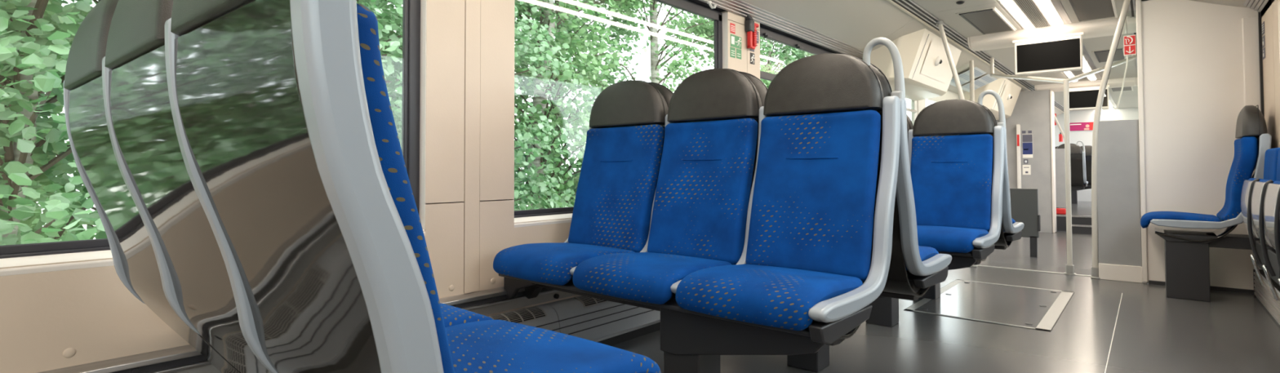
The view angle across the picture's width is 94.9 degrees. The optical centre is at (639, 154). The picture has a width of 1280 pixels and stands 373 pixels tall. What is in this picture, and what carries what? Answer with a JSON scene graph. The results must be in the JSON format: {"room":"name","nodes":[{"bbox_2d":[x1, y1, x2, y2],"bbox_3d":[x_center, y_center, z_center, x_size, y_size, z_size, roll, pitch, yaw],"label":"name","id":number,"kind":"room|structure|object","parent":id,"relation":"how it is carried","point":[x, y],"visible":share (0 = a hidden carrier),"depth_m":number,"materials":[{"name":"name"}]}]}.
{"room":"train carriage","nodes":[
{"label":"train carriage","id":0,"kind":"room"},
{"bbox_2d":[0,0,759,372],"bbox_3d":[-0.531,-0.142,2.483,0.057,1.850,8.050,-1,-2,41],"label":"wall","id":1,"kind":"structure","parent":0,"point":[54,320],"depth_m":2.22,"materials":[{"name":"plastic"}]},
{"bbox_2d":[37,286,576,372],"bbox_3d":[-0.529,0.588,2.398,0.038,0.096,7.950,-1,-2,41],"label":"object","id":2,"kind":"object","parent":1,"relation":"attached to","point":[185,358],"visible":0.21,"depth_m":1.60,"materials":[{"name":"metal"}]},
{"bbox_2d":[0,0,863,276],"bbox_3d":[-0.541,-0.356,2.429,0.155,1.325,7.950,-1,-2,41],"label":"window","id":3,"kind":"structure","parent":1,"relation":"in","point":[414,11],"depth_m":2.16,"materials":[{"name":"white glass"}]},
{"bbox_2d":[504,0,728,227],"bbox_3d":[-0.008,-0.298,3.105,0.072,1.240,1.676,-1,-2,41],"label":"window","id":4,"kind":"structure","parent":1,"relation":"in","point":[720,32],"depth_m":3.46,"materials":[{"name":"white glass"}]},
{"bbox_2d":[729,22,735,34],"bbox_3d":[0.593,-0.805,3.760,0.002,0.063,0.058,-1,-2,41],"label":"warning sticker","id":5,"kind":"object","parent":1,"relation":"attached to","point":[732,26],"visible":1,"depth_m":3.76,"materials":[{"name":"paper"}]},
{"bbox_2d":[729,46,735,57],"bbox_3d":[0.593,-0.651,3.755,0.002,0.064,0.060,-1,-2,41],"label":"note","id":6,"kind":"object","parent":1,"relation":"attached to","point":[732,51],"visible":1,"depth_m":3.75,"materials":[{"name":"green"}]},
{"bbox_2d":[730,34,741,48],"bbox_3d":[0.619,-0.725,3.787,0.008,0.078,0.132,-1,-2,41],"label":"exit sign","id":7,"kind":"object","parent":1,"relation":"attached to","point":[735,41],"visible":1,"depth_m":3.79,"materials":[{"name":"green"}]},
{"bbox_2d":[744,15,759,49],"bbox_3d":[0.742,-0.807,3.898,0.046,0.218,0.115,-1,-2,41],"label":"hammer","id":8,"kind":"object","parent":1,"relation":"attached to","point":[750,26],"visible":1,"depth_m":3.87,"materials":[{"name":"red plastic"}]},
{"bbox_2d":[759,26,834,80],"bbox_3d":[1.349,-0.263,4.671,0.072,1.240,1.708,-1,-2,41],"label":"window","id":9,"kind":"structure","parent":1,"relation":"in","point":[764,33],"depth_m":4.40,"materials":[{"name":"clear glass"}]},
{"bbox_2d":[917,90,959,115],"bbox_3d":[7.168,0.132,9.369,2.680,2.200,12.450,-1,-2,41],"label":"wall","id":10,"kind":"structure","parent":0,"point":[948,95],"depth_m":7.42,"materials":[{"name":"plastic"}]},
{"bbox_2d":[906,99,917,125],"bbox_3d":[2.732,0.146,6.199,0.106,1.960,1.450,-1,-2,41],"label":"door","id":11,"kind":"structure","parent":10,"relation":"in","point":[913,109],"depth_m":6.71,"materials":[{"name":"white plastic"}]},
{"bbox_2d":[612,200,1279,372],"bbox_3d":[4.535,1.079,6.303,2.680,0.370,20.500,-1,-2,41],"label":"floor","id":12,"kind":"structure","parent":0,"point":[1233,332],"depth_m":2.87,"materials":[{"name":"grey"}]},
{"bbox_2d":[63,0,661,372],"bbox_3d":[-0.661,0.252,1.186,1.405,1.195,0.626,-1,-2,41],"label":"seats","id":13,"kind":"object","parent":12,"relation":"on","point":[241,163],"visible":1,"depth_m":0.75,"materials":[{"name":"blue fabric"}]},
{"bbox_2d":[356,3,454,372],"bbox_3d":[-0.413,0.097,0.774,0.398,0.511,0.183,-1,-2,41],"label":"backrest cushion","id":14,"kind":"object","parent":13,"relation":"on","point":[387,142],"depth_m":0.64,"materials":[{"name":"fabric"}]},
{"bbox_2d":[440,302,493,327],"bbox_3d":[-0.566,0.377,1.243,0.405,0.104,0.388,-1,-2,41],"label":"seat cushion","id":15,"kind":"object","parent":13,"relation":"on","point":[452,316],"depth_m":1.21,"materials":[{"name":"fabric"}]},
{"bbox_2d":[444,320,661,372],"bbox_3d":[-0.233,0.369,0.975,0.406,0.104,0.388,-1,-2,41],"label":"seat cushion","id":16,"kind":"object","parent":13,"relation":"on","point":[486,346],"depth_m":0.95,"materials":[{"name":"fabric"}]},
{"bbox_2d":[488,295,660,346],"bbox_3d":[-0.506,0.758,2.341,0.113,0.243,7.900,-1,-2,41],"label":"heater unit","id":17,"kind":"object","parent":12,"relation":"on","point":[611,323],"visible":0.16,"depth_m":2.63,"materials":[{"name":"grey"}]},
{"bbox_2d":[488,305,546,323],"bbox_3d":[-0.627,0.651,2.217,0.072,0.035,0.656,-1,-2,41],"label":"grille","id":18,"kind":"object","parent":17,"relation":"attached to","point":[535,314],"depth_m":2.39,"materials":[{"name":"grey"}]},
{"bbox_2d":[573,295,608,306],"bbox_3d":[-0.195,0.662,2.715,0.072,0.035,0.236,-1,-2,41],"label":"grille","id":19,"kind":"object","parent":17,"relation":"attached to","point":[584,301],"depth_m":2.66,"materials":[{"name":"grey"}]},
{"bbox_2d":[493,53,900,372],"bbox_3d":[0.088,0.272,2.052,1.407,1.197,0.593,-1,-2,41],"label":"train seats","id":20,"kind":"object","parent":12,"relation":"on","point":[751,228],"visible":1,"depth_m":1.92,"materials":[{"name":"blue fabric"}]},
{"bbox_2d":[493,242,634,285],"bbox_3d":[-0.285,0.401,2.231,0.421,0.104,0.378,-1,-2,41],"label":"seat cushion","id":21,"kind":"object","parent":20,"relation":"on","point":[550,264],"depth_m":2.11,"materials":[{"name":"fabric"}]},
{"bbox_2d":[568,124,663,252],"bbox_3d":[-0.105,0.137,2.446,0.413,0.511,0.170,-1,-2,41],"label":"backrest cushion","id":22,"kind":"object","parent":20,"relation":"on","point":[616,188],"depth_m":2.41,"materials":[{"name":"fabric"}]},
{"bbox_2d":[573,252,732,304],"bbox_3d":[0.043,0.393,1.946,0.405,0.104,0.378,-1,-2,41],"label":"seat cushion","id":23,"kind":"object","parent":20,"relation":"on","point":[638,277],"depth_m":1.83,"materials":[{"name":"fabric"}]},
{"bbox_2d":[647,118,757,265],"bbox_3d":[0.223,0.129,2.161,0.397,0.511,0.170,-1,-2,41],"label":"backrest cushion","id":24,"kind":"object","parent":20,"relation":"on","point":[702,206],"depth_m":2.12,"materials":[{"name":"fabric"}]},
{"bbox_2d":[675,263,862,330],"bbox_3d":[0.366,0.385,1.666,0.406,0.104,0.378,-1,-2,41],"label":"seat cushion","id":25,"kind":"object","parent":20,"relation":"on","point":[771,296],"depth_m":1.55,"materials":[{"name":"fabric"}]},
{"bbox_2d":[745,110,880,281],"bbox_3d":[0.546,0.121,1.881,0.398,0.511,0.170,-1,-2,41],"label":"backrest cushion","id":26,"kind":"object","parent":20,"relation":"on","point":[816,198],"depth_m":1.85,"materials":[{"name":"fabric"}]},
{"bbox_2d":[648,37,951,372],"bbox_3d":[0.478,0.258,2.502,1.407,1.245,0.593,-1,-2,41],"label":"bench","id":27,"kind":"object","parent":12,"relation":"on","point":[913,268],"visible":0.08,"depth_m":1.94,"materials":[{"name":"grey plastic"}]},
{"bbox_2d":[905,245,938,270],"bbox_3d":[0.897,0.399,2.278,0.406,0.104,0.378,-1,-2,41],"label":"seat cushion","id":28,"kind":"object","parent":27,"relation":"on","point":[926,253],"depth_m":2.16,"materials":[{"name":"fabric"}]},
{"bbox_2d":[866,99,1004,326],"bbox_3d":[1.212,0.301,3.347,1.407,1.197,0.593,-1,-2,41],"label":"seat","id":29,"kind":"object","parent":12,"relation":"on","point":[957,180],"visible":0.32,"depth_m":3.11,"materials":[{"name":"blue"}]},
{"bbox_2d":[910,133,992,231],"bbox_3d":[1.670,0.150,3.177,0.398,0.511,0.170,-1,-2,41],"label":"backrest cushion","id":30,"kind":"object","parent":29,"relation":"on","point":[952,175],"depth_m":3.15,"materials":[{"name":"fabric"}]},
{"bbox_2d":[916,225,988,253],"bbox_3d":[1.490,0.414,2.962,0.406,0.104,0.378,-1,-2,41],"label":"seat cushion","id":31,"kind":"object","parent":29,"relation":"on","point":[944,238],"depth_m":2.79,"materials":[{"name":"fabric"}]},
{"bbox_2d":[936,20,977,267],"bbox_3d":[2.681,-0.109,4.985,0.284,2.090,0.060,-1,-2,41],"label":"pole","id":32,"kind":"object","parent":12,"relation":"on","point":[940,24],"visible":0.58,"depth_m":5.01,"materials":[{"name":"grey metal"}]},
{"bbox_2d":[906,89,1024,299],"bbox_3d":[1.601,0.287,3.797,1.407,1.245,0.593,-1,-2,41],"label":"bench","id":33,"kind":"object","parent":12,"relation":"on","point":[1013,229],"visible":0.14,"depth_m":3.22,"materials":[{"name":"grey"}]},
{"bbox_2d":[969,60,974,102],"bbox_3d":[3.773,0.039,6.656,0.044,2.210,0.044,-1,-2,41],"label":"pole","id":34,"kind":"object","parent":12,"relation":"on","point":[971,62],"visible":0.34,"depth_m":6.66,"materials":[{"name":"grey metal"}]},
{"bbox_2d":[903,279,1074,332],"bbox_3d":[2.189,0.901,3.629,0.701,0.006,1.228,-1,-2,41],"label":"floor hatch","id":35,"kind":"object","parent":12,"relation":"on","point":[1024,307],"visible":0.99,"depth_m":3.53,"materials":[{"name":"silver metal"}]},
{"bbox_2d":[1003,188,1040,257],"bbox_3d":[4.160,0.766,6.708,0.675,0.757,0.070,-1,-2,41],"label":"screen","id":36,"kind":"object","parent":12,"relation":"on","point":[1024,202],"visible":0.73,"depth_m":6.54,"materials":[{"name":"grey plastic"}]},
{"bbox_2d":[977,265,1090,276],"bbox_3d":[3.118,0.926,4.680,2.450,0.005,0.037,-1,-2,41],"label":"threshold strip","id":37,"kind":"object","parent":12,"relation":"on","point":[978,265],"visible":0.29,"depth_m":4.67,"materials":[{"name":"silver metal"}]},
{"bbox_2d":[990,54,1136,275],"bbox_3d":[3.812,-0.100,5.507,1.289,2.091,2.188,-1,-2,41],"label":"pole","id":38,"kind":"object","parent":12,"relation":"on","point":[1069,267],"visible":0.86,"depth_m":4.54,"materials":[{"name":"grey metal"}]},
{"bbox_2d":[1056,140,1088,191],"bbox_3d":[7.708,0.386,11.301,1.407,1.245,0.593,-1,-2,41],"label":"bench","id":39,"kind":"object","parent":12,"relation":"on","point":[1077,161],"visible":0.28,"depth_m":10.75,"materials":[{"name":"grey"}]},
{"bbox_2d":[1054,145,1092,203],"bbox_3d":[8.877,0.410,12.405,1.407,1.245,0.593,-1,-2,41],"label":"bench","id":40,"kind":"object","parent":12,"relation":"on","point":[1088,148],"visible":0.04,"depth_m":11.94,"materials":[{"name":"grey"}]},
{"bbox_2d":[1056,216,1091,234],"bbox_3d":[6.820,1.077,8.941,2.560,0.232,0.520,-1,-2,41],"label":"step","id":41,"kind":"structure","parent":12,"relation":"on","point":[1060,220],"depth_m":9.01,"materials":[{"name":"grey metal"}]},
{"bbox_2d":[1056,208,1066,214],"bbox_3d":[6.623,0.899,9.268,0.160,0.095,0.090,-1,-2,41],"label":"box","id":42,"kind":"object","parent":41,"relation":"on","point":[1059,211],"visible":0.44,"depth_m":9.23,"materials":[{"name":"red paint"}]},
{"bbox_2d":[1054,148,1066,208],"bbox_3d":[6.615,0.376,9.254,0.205,0.930,0.020,-1,-2,41],"label":"glass screen","id":43,"kind":"object","parent":42,"relation":"on","point":[1060,153],"visible":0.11,"depth_m":9.24,"materials":[{"name":"glass"}]},
{"bbox_2d":[1054,115,1064,140],"bbox_3d":[6.573,-0.555,9.338,0.354,0.939,0.032,-1,-2,41],"label":"pole","id":44,"kind":"object","parent":43,"relation":"attached to","point":[1055,118],"visible":0.27,"depth_m":9.28,"materials":[{"name":"grey metal"}]},
{"bbox_2d":[1090,0,1130,279],"bbox_3d":[3.461,-0.128,4.309,0.284,2.090,0.060,-1,-2,41],"label":"pole","id":45,"kind":"object","parent":12,"relation":"on","point":[1095,268],"visible":1,"depth_m":4.35,"materials":[{"name":"grey metal"}]},
{"bbox_2d":[1104,293,1122,372],"bbox_3d":[0.734,0.844,1.052,0.003,0.002,7.380,-1,-2,41],"label":"floor strip","id":46,"kind":"object","parent":12,"relation":"on","point":[1122,293],"depth_m":2.83,"materials":[{"name":"white plastic"}]},
{"bbox_2d":[1097,12,1142,283],"bbox_3d":[3.478,-0.064,4.290,0.251,1.960,0.045,-1,-2,41],"label":"partition panel","id":47,"kind":"object","parent":12,"relation":"on","point":[1118,183],"visible":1,"depth_m":4.27,"materials":[{"name":"plastic"}]},
{"bbox_2d":[1123,34,1136,55],"bbox_3d":[3.536,-0.788,4.245,0.069,0.143,0.013,-1,-2,41],"label":"sign","id":48,"kind":"object","parent":47,"relation":"attached to","point":[1130,41],"visible":1,"depth_m":4.24,"materials":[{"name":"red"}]},
{"bbox_2d":[1140,105,1271,302],"bbox_3d":[3.568,0.304,3.743,0.588,1.197,0.466,-1,-2,41],"label":"seat","id":49,"kind":"object","parent":12,"relation":"on","point":[1187,259],"visible":0.83,"depth_m":3.60,"materials":[{"name":"blue fabric"}]},
{"bbox_2d":[1140,211,1221,228],"bbox_3d":[3.489,0.429,3.809,0.378,0.104,0.404,-1,-2,41],"label":"seat cushion","id":50,"kind":"object","parent":49,"relation":"on","point":[1145,220],"depth_m":3.72,"materials":[{"name":"fabric"}]},
{"bbox_2d":[1216,136,1257,221],"bbox_3d":[3.691,0.164,3.640,0.161,0.532,0.396,-1,-2,41],"label":"backrest cushion","id":51,"kind":"object","parent":49,"relation":"on","point":[1243,166],"depth_m":3.50,"materials":[{"name":"fabric"}]},
{"bbox_2d":[1253,269,1279,324],"bbox_3d":[1.384,0.751,0.777,0.073,0.170,7.812,-1,-2,41],"label":"heater","id":52,"kind":"object","parent":12,"relation":"on","point":[1264,294],"visible":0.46,"depth_m":3.33,"materials":[{"name":"grey"}]},
{"bbox_2d":[740,0,1249,115],"bbox_3d":[4.529,-1.016,6.355,3.160,0.360,20.500,-1,-2,41],"label":"ceiling","id":53,"kind":"structure","parent":0,"point":[854,23],"depth_m":4.78,"materials":[{"name":"beige"}]},
{"bbox_2d":[870,28,961,100],"bbox_3d":[2.752,-0.863,5.840,0.504,0.496,1.600,-1,-2,41],"label":"ceiling panel","id":54,"kind":"object","parent":53,"relation":"attached to","point":[918,51],"visible":0.6,"depth_m":5.44,"materials":[{"name":"beige"}]},
{"bbox_2d":[950,66,986,86],"bbox_3d":[3.997,-0.944,7.211,0.340,0.145,0.600,-1,-2,41],"label":"map","id":55,"kind":"object","parent":53,"relation":"attached to","point":[964,77],"visible":0.69,"depth_m":7.20,"materials":[{"name":"white paper"}]},
{"bbox_2d":[886,0,1070,112],"bbox_3d":[4.021,-1.112,6.797,0.107,0.062,20.500,-1,-2,41],"label":"rail","id":56,"kind":"object","parent":53,"relation":"attached to","point":[910,7],"visible":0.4,"depth_m":5.58,"materials":[{"name":"grey metal"}]},
{"bbox_2d":[961,74,997,92],"bbox_3d":[4.456,-0.932,7.740,0.340,0.145,0.600,-1,-2,41],"label":"map","id":57,"kind":"object","parent":53,"relation":"attached to","point":[986,79],"visible":0.84,"depth_m":7.72,"materials":[{"name":"white paper"}]},
{"bbox_2d":[963,75,994,89],"bbox_3d":[4.462,-0.932,7.735,0.272,0.116,0.500,-1,-2,41],"label":"print","id":58,"kind":"object","parent":57,"relation":"attached to","point":[984,80],"depth_m":7.72},
{"bbox_2d":[955,6,1016,34],"bbox_3d":[3.043,-1.153,5.144,0.285,0.024,1.000,-1,-2,41],"label":"ceiling vent","id":59,"kind":"object","parent":53,"relation":"in","point":[986,20],"visible":1,"depth_m":5.08,"materials":[{"name":"grey"}]},
{"bbox_2d":[963,77,1021,119],"bbox_3d":[5.225,-0.799,8.692,0.504,0.496,1.750,-1,-2,41],"label":"ceiling panel","id":60,"kind":"object","parent":53,"relation":"attached to","point":[1002,86],"visible":0.47,"depth_m":8.18,"materials":[{"name":"beige"}]},
{"bbox_2d":[1000,0,1035,29],"bbox_3d":[3.185,-1.161,4.942,0.085,0.020,1.160,-1,-2,41],"label":"recessed light","id":61,"kind":"object","parent":53,"relation":"in","point":[1011,7],"visible":0.93,"depth_m":4.86,"materials":[{"name":"white plastic"}]},
{"bbox_2d":[1013,0,1050,27],"bbox_3d":[3.263,-1.166,4.874,0.121,0.010,1.160,-1,-2,41],"label":"ceiling vent","id":62,"kind":"object","parent":53,"relation":"in","point":[1029,8],"visible":1,"depth_m":4.83,"materials":[{"name":"grey"}]},
{"bbox_2d":[1034,0,1064,26],"bbox_3d":[3.344,-1.165,4.804,0.094,0.020,1.160,-1,-2,41],"label":"recessed light","id":63,"kind":"object","parent":53,"relation":"in","point":[1046,6],"visible":1,"depth_m":4.79,"materials":[{"name":"white plastic"}]},
{"bbox_2d":[1051,0,1071,23],"bbox_3d":[3.404,-1.169,4.752,0.045,0.010,1.160,-1,-2,41],"label":"recessed light","id":64,"kind":"object","parent":53,"relation":"attached to","point":[1057,3],"visible":1,"depth_m":4.77,"materials":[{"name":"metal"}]},
{"bbox_2d":[1082,56,1091,72],"bbox_3d":[5.477,-1.110,7.252,0.091,0.020,1.383,-1,-2,41],"label":"recessed light","id":65,"kind":"object","parent":53,"relation":"in","point":[1086,67],"depth_m":7.41,"materials":[{"name":"white plastic"}]},
{"bbox_2d":[1082,42,1102,79],"bbox_3d":[5.320,-1.120,6.962,0.045,0.010,3.950,-1,-2,41],"label":"ceiling strip","id":66,"kind":"object","parent":53,"relation":"attached to","point":[1085,52],"visible":0.64,"depth_m":7.00,"materials":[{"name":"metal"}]},
{"bbox_2d":[1066,0,1118,22],"bbox_3d":[3.575,-1.167,4.644,0.285,0.024,1.060,-1,-2,41],"label":"ceiling vent","id":67,"kind":"object","parent":53,"relation":"in","point":[1082,10],"visible":1,"depth_m":4.72,"materials":[{"name":"grey"}]},
{"bbox_2d":[1091,47,1126,62],"bbox_3d":[5.357,-1.121,6.698,0.285,0.024,0.900,-1,-2,41],"label":"ceiling vent","id":68,"kind":"object","parent":53,"relation":"in","point":[1100,55],"visible":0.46,"depth_m":6.64,"materials":[{"name":"grey"}]},
{"bbox_2d":[1112,55,1128,109],"bbox_3d":[3.931,-0.596,4.812,0.108,0.453,0.010,-1,-2,41],"label":"pull cord","id":69,"kind":"object","parent":53,"relation":"hanging from","point":[1113,108],"visible":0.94,"depth_m":4.80,"materials":[{"name":"white plastic"}]},
{"bbox_2d":[1110,86,1133,91],"bbox_3d":[7.682,-1.061,9.380,0.285,0.024,1.000,-1,-2,41],"label":"ceiling vent","id":70,"kind":"object","parent":53,"relation":"in","point":[1127,88],"visible":0.49,"depth_m":9.55,"materials":[{"name":"grey"}]},
{"bbox_2d":[1128,0,1137,68],"bbox_3d":[5.036,-1.137,5.918,0.107,0.062,20.500,-1,-2,41],"label":"rail","id":71,"kind":"object","parent":53,"relation":"attached to","point":[1132,11],"visible":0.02,"depth_m":4.76,"materials":[{"name":"grey metal"}]},
{"bbox_2d":[995,89,1053,232],"bbox_3d":[6.020,0.119,9.339,0.865,2.210,0.200,-1,-2,41],"label":"wall","id":72,"kind":"structure","parent":0,"point":[1032,110],"depth_m":9.11,"materials":[{"name":"plastic"}]},
{"bbox_2d":[1016,124,1021,188],"bbox_3d":[5.944,0.372,9.213,0.045,1.680,0.080,-1,-2,41],"label":"pillar","id":73,"kind":"structure","parent":72,"relation":"attached to","point":[1018,126],"depth_m":9.19,"materials":[{"name":"white plastic"}]},
{"bbox_2d":[1022,164,1031,174],"bbox_3d":[6.038,0.242,9.182,0.106,0.153,0.007,-1,-2,41],"label":"notice sheet","id":74,"kind":"object","parent":72,"relation":"attached to","point":[1026,168],"visible":1,"depth_m":9.18,"materials":[{"name":"white"}]},
{"bbox_2d":[1022,133,1032,157],"bbox_3d":[6.051,-0.130,9.179,0.134,0.370,0.007,-1,-2,41],"label":"poster","id":75,"kind":"object","parent":72,"relation":"attached to","point":[1027,139],"visible":1,"depth_m":9.18,"materials":[{"name":"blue paper"}]},
{"bbox_2d":[1049,90,1056,232],"bbox_3d":[6.360,0.111,9.047,0.029,2.170,0.235,-1,-2,41],"label":"pole","id":76,"kind":"object","parent":72,"relation":"attached to","point":[1051,93],"visible":1,"depth_m":8.97,"materials":[{"name":"white metal"}]},
{"bbox_2d":[967,16,1136,51],"bbox_3d":[3.818,-1.111,5.438,1.350,0.110,0.334,-1,-2,41],"label":"header beam","id":77,"kind":"structure","parent":0,"point":[1104,27],"depth_m":5.32,"materials":[{"name":"plastic"}]},
{"bbox_2d":[1012,31,1084,75],"bbox_3d":[3.717,-0.905,5.358,0.535,0.325,0.106,-1,-2,41],"label":"screen","id":78,"kind":"object","parent":77,"relation":"hanging from","point":[1062,52],"visible":1,"depth_m":5.31,"materials":[{"name":"black plastic"}]},
{"bbox_2d":[1034,77,1137,92],"bbox_3d":[6.726,-1.036,8.792,1.350,0.110,0.334,-1,-2,41],"label":"header beam","id":79,"kind":"structure","parent":0,"point":[1129,82],"depth_m":8.68,"materials":[{"name":"white laminate"}]},
{"bbox_2d":[1069,85,1110,110],"bbox_3d":[6.625,-0.831,8.712,0.535,0.325,0.106,-1,-2,41],"label":"screen","id":80,"kind":"object","parent":79,"relation":"hanging from","point":[1080,98],"visible":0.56,"depth_m":8.68,"materials":[{"name":"black plastic"}]},
{"bbox_2d":[1054,107,1138,201],"bbox_3d":[10.230,0.036,12.905,2.680,2.150,0.100,-1,-2,41],"label":"wall","id":81,"kind":"structure","parent":0,"point":[1126,113],"depth_m":13.10,"materials":[{"name":"grey"}]},
{"bbox_2d":[1069,121,1093,130],"bbox_3d":[9.888,-0.623,13.132,0.490,0.180,0.025,-1,-2,41],"label":"banner","id":82,"kind":"object","parent":81,"relation":"attached to","point":[1074,126],"visible":0.94,"depth_m":13.14,"materials":[{"name":"pink"}]},
{"bbox_2d":[1141,0,1261,289],"bbox_3d":[3.817,-0.141,4.024,0.615,2.100,0.095,-1,-2,41],"label":"wall","id":83,"kind":"structure","parent":0,"point":[1193,87],"depth_m":4.01,"materials":[{"name":"plastic"}]},
{"bbox_2d":[1135,0,1147,282],"bbox_3d":[3.567,-0.131,4.180,0.030,2.070,0.016,-1,-2,41],"label":"trim","id":84,"kind":"structure","parent":83,"relation":"attached to","point":[1138,2],"depth_m":4.17,"materials":[{"name":"white metal"}]},
{"bbox_2d":[1148,280,1253,293],"bbox_3d":[3.804,0.895,3.953,0.580,0.025,0.015,-1,-2,41],"label":"baseboard","id":85,"kind":"structure","parent":83,"relation":"attached to","point":[1154,282],"depth_m":3.89,"materials":[{"name":"grey"}]},
{"bbox_2d":[1241,16,1261,235],"bbox_3d":[3.983,-0.146,3.816,0.077,1.500,0.022,-1,-2,41],"label":"post","id":86,"kind":"object","parent":83,"relation":"attached to","point":[1250,25],"visible":0.44,"depth_m":3.82,"materials":[{"name":"white laminate"}]},
{"bbox_2d":[1261,0,1279,148],"bbox_3d":[1.461,-0.165,0.789,0.060,2.000,8.100,-1,-2,41],"label":"wall","id":87,"kind":"structure","parent":0,"point":[1270,13],"depth_m":3.49,"materials":[{"name":"plastic"}]},
{"bbox_2d":[1243,0,1268,12],"bbox_3d":[1.377,-1.022,0.781,0.145,0.085,7.950,-1,-2,41],"label":"ceiling vent","id":88,"kind":"object","parent":87,"relation":"attached to","point":[1257,5],"visible":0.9,"depth_m":3.70,"materials":[{"name":"metal"}]},
{"bbox_2d":[1240,147,1279,285],"bbox_3d":[3.418,0.329,3.212,0.173,0.725,0.414,-1,-2,41],"label":"seat","id":89,"kind":"object","parent":87,"relation":"attached to","point":[1271,155],"visible":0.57,"depth_m":3.13,"materials":[{"name":"grey"}]},
{"bbox_2d":[1263,147,1279,180],"bbox_3d":[3.455,0.178,3.196,0.066,0.422,0.396,-1,-2,41],"label":"backrest cushion","id":90,"kind":"object","parent":89,"relation":"on","point":[1271,155],"depth_m":3.16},
{"bbox_2d":[1257,11,1264,117],"bbox_3d":[3.997,-0.163,3.772,0.011,1.530,0.026,-1,-2,41],"label":"trim","id":91,"kind":"structure","parent":87,"relation":"attached to","point":[1259,13],"depth_m":3.77,"materials":[{"name":"black rubber"}]},
{"bbox_2d":[1250,148,1279,300],"bbox_3d":[3.123,0.322,2.872,0.173,0.725,0.414,-1,-2,41],"label":"seat","id":92,"kind":"object","parent":87,"relation":"attached to","point":[1260,187],"visible":0.66,"depth_m":2.81,"materials":[{"name":"grey"}]},
{"bbox_2d":[1259,178,1275,182],"bbox_3d":[3.110,0.271,2.897,0.064,0.294,0.384,-1,-2,41],"label":"seat cushion","id":93,"kind":"object","parent":92,"relation":"on","point":[1261,180],"depth_m":2.88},
{"bbox_2d":[1275,148,1279,180],"bbox_3d":[3.160,0.170,2.856,0.066,0.422,0.396,-1,-2,41],"label":"backrest cushion","id":94,"kind":"object","parent":92,"relation":"on","point":[1278,155],"depth_m":2.97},
{"bbox_2d":[1263,180,1279,284],"bbox_3d":[2.828,0.314,2.532,0.173,0.725,0.414,-1,-2,41],"label":"seat","id":95,"kind":"object","parent":87,"relation":"attached to","point":[1272,197],"visible":1,"depth_m":2.54,"materials":[{"name":"grey"}]},
{"label":"outside","id":96,"kind":"structure","parent":0,"visible":0},
{"bbox_2d":[82,204,528,239],"bbox_3d":[-7.071,2.501,16.665,27.400,0.100,44.000,-1,-2,41],"label":"ground","id":97,"kind":"structure","parent":96,"point":[83,225],"depth_m":21.15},
{"bbox_2d":[0,157,71,206],"bbox_3d":[-6.351,-1.468,2.793,3.153,7.180,5.729,-1,-2,41],"label":"leafy tree","id":98,"kind":"object","parent":97,"relation":"on","point":[58,190],"visible":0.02,"depth_m":4.58,"materials":[{"name":"green plant"}]},
{"bbox_2d":[0,0,93,241],"bbox_3d":[-3.836,-0.928,2.322,3.232,6.041,2.165,1,-2,-44],"label":"leafy tree","id":99,"kind":"object","parent":97,"relation":"on","point":[65,167],"visible":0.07,"depth_m":3.06,"materials":[{"name":"green plant"}]},
{"bbox_2d":[0,0,105,245],"bbox_3d":[-2.822,-0.895,2.587,2.132,5.988,3.148,-1,-2,29],"label":"leafy tree","id":100,"kind":"object","parent":97,"relation":"on","point":[33,68],"visible":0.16,"depth_m":2.47,"materials":[{"name":"green plant"}]},
{"bbox_2d":[0,0,400,239],"bbox_3d":[-4.591,-1.540,5.441,3.193,7.447,5.638,-1,-2,35],"label":"leafy tree","id":101,"kind":"object","parent":97,"relation":"on","point":[58,109],"visible":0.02,"depth_m":4.50,"materials":[{"name":"green plant"}]},
{"bbox_2d":[20,0,402,239],"bbox_3d":[-2.133,-0.866,3.770,1.830,5.983,3.343,-1,-2,41],"label":"leafy tree","id":102,"kind":"object","parent":97,"relation":"on","point":[395,41],"visible":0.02,"depth_m":3.88,"materials":[{"name":"green plant"}]},
{"bbox_2d":[356,0,589,210],"bbox_3d":[-1.705,-1.037,5.072,3.036,6.389,2.048,1,-2,-37],"label":"leafy tree","id":103,"kind":"object","parent":97,"relation":"on","point":[524,36],"visible":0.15,"depth_m":5.36,"materials":[{"name":"green plant"}]},
{"bbox_2d":[360,0,586,208],"bbox_3d":[-2.390,-1.134,6.488,4.137,6.931,2.770,1,-2,-29],"label":"leafy tree","id":104,"kind":"object","parent":97,"relation":"on","point":[526,82],"visible":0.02,"depth_m":6.88,"materials":[{"name":"green plant"}]},
{"bbox_2d":[397,4,609,210],"bbox_3d":[-2.547,-1.441,8.978,5.423,7.397,3.822,1,-2,-32],"label":"leafy tree","id":105,"kind":"object","parent":97,"relation":"on","point":[580,14],"visible":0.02,"depth_m":9.91,"materials":[{"name":"green plant"}]},
{"bbox_2d":[382,0,661,210],"bbox_3d":[-0.934,-0.975,6.651,3.578,6.353,2.271,1,-2,-45],"label":"leafy tree","id":106,"kind":"object","parent":97,"relation":"on","point":[540,102],"visible":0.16,"depth_m":6.27,"materials":[{"name":"green plant"}]},
{"bbox_2d":[514,0,661,209],"bbox_3d":[-1.096,-1.222,7.946,2.430,6.893,3.574,-1,-2,30],"label":"leafy tree","id":107,"kind":"object","parent":97,"relation":"on","point":[620,28],"visible":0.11,"depth_m":8.11,"materials":[{"name":"green plant"}]},
{"bbox_2d":[551,0,762,159],"bbox_3d":[0.305,-1.198,8.152,2.910,6.858,3.124,0,-1,3],"label":"leafy tree","id":108,"kind":"object","parent":97,"relation":"on","point":[707,34],"visible":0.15,"depth_m":8.24,"materials":[{"name":"green plant"}]},
{"bbox_2d":[657,7,795,92],"bbox_3d":[1.768,-1.143,10.431,2.558,6.841,4.216,-1,-2,41],"label":"leafy tree","id":109,"kind":"object","parent":97,"relation":"on","point":[676,76],"visible":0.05,"depth_m":9.98,"materials":[{"name":"green plant"}]},
{"bbox_2d":[760,38,813,86],"bbox_3d":[2.715,-1.135,11.681,3.583,6.894,2.641,0,-2,-25],"label":"leafy tree","id":110,"kind":"object","parent":97,"relation":"on","point":[798,54],"visible":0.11,"depth_m":11.33,"materials":[{"name":"green plant"}]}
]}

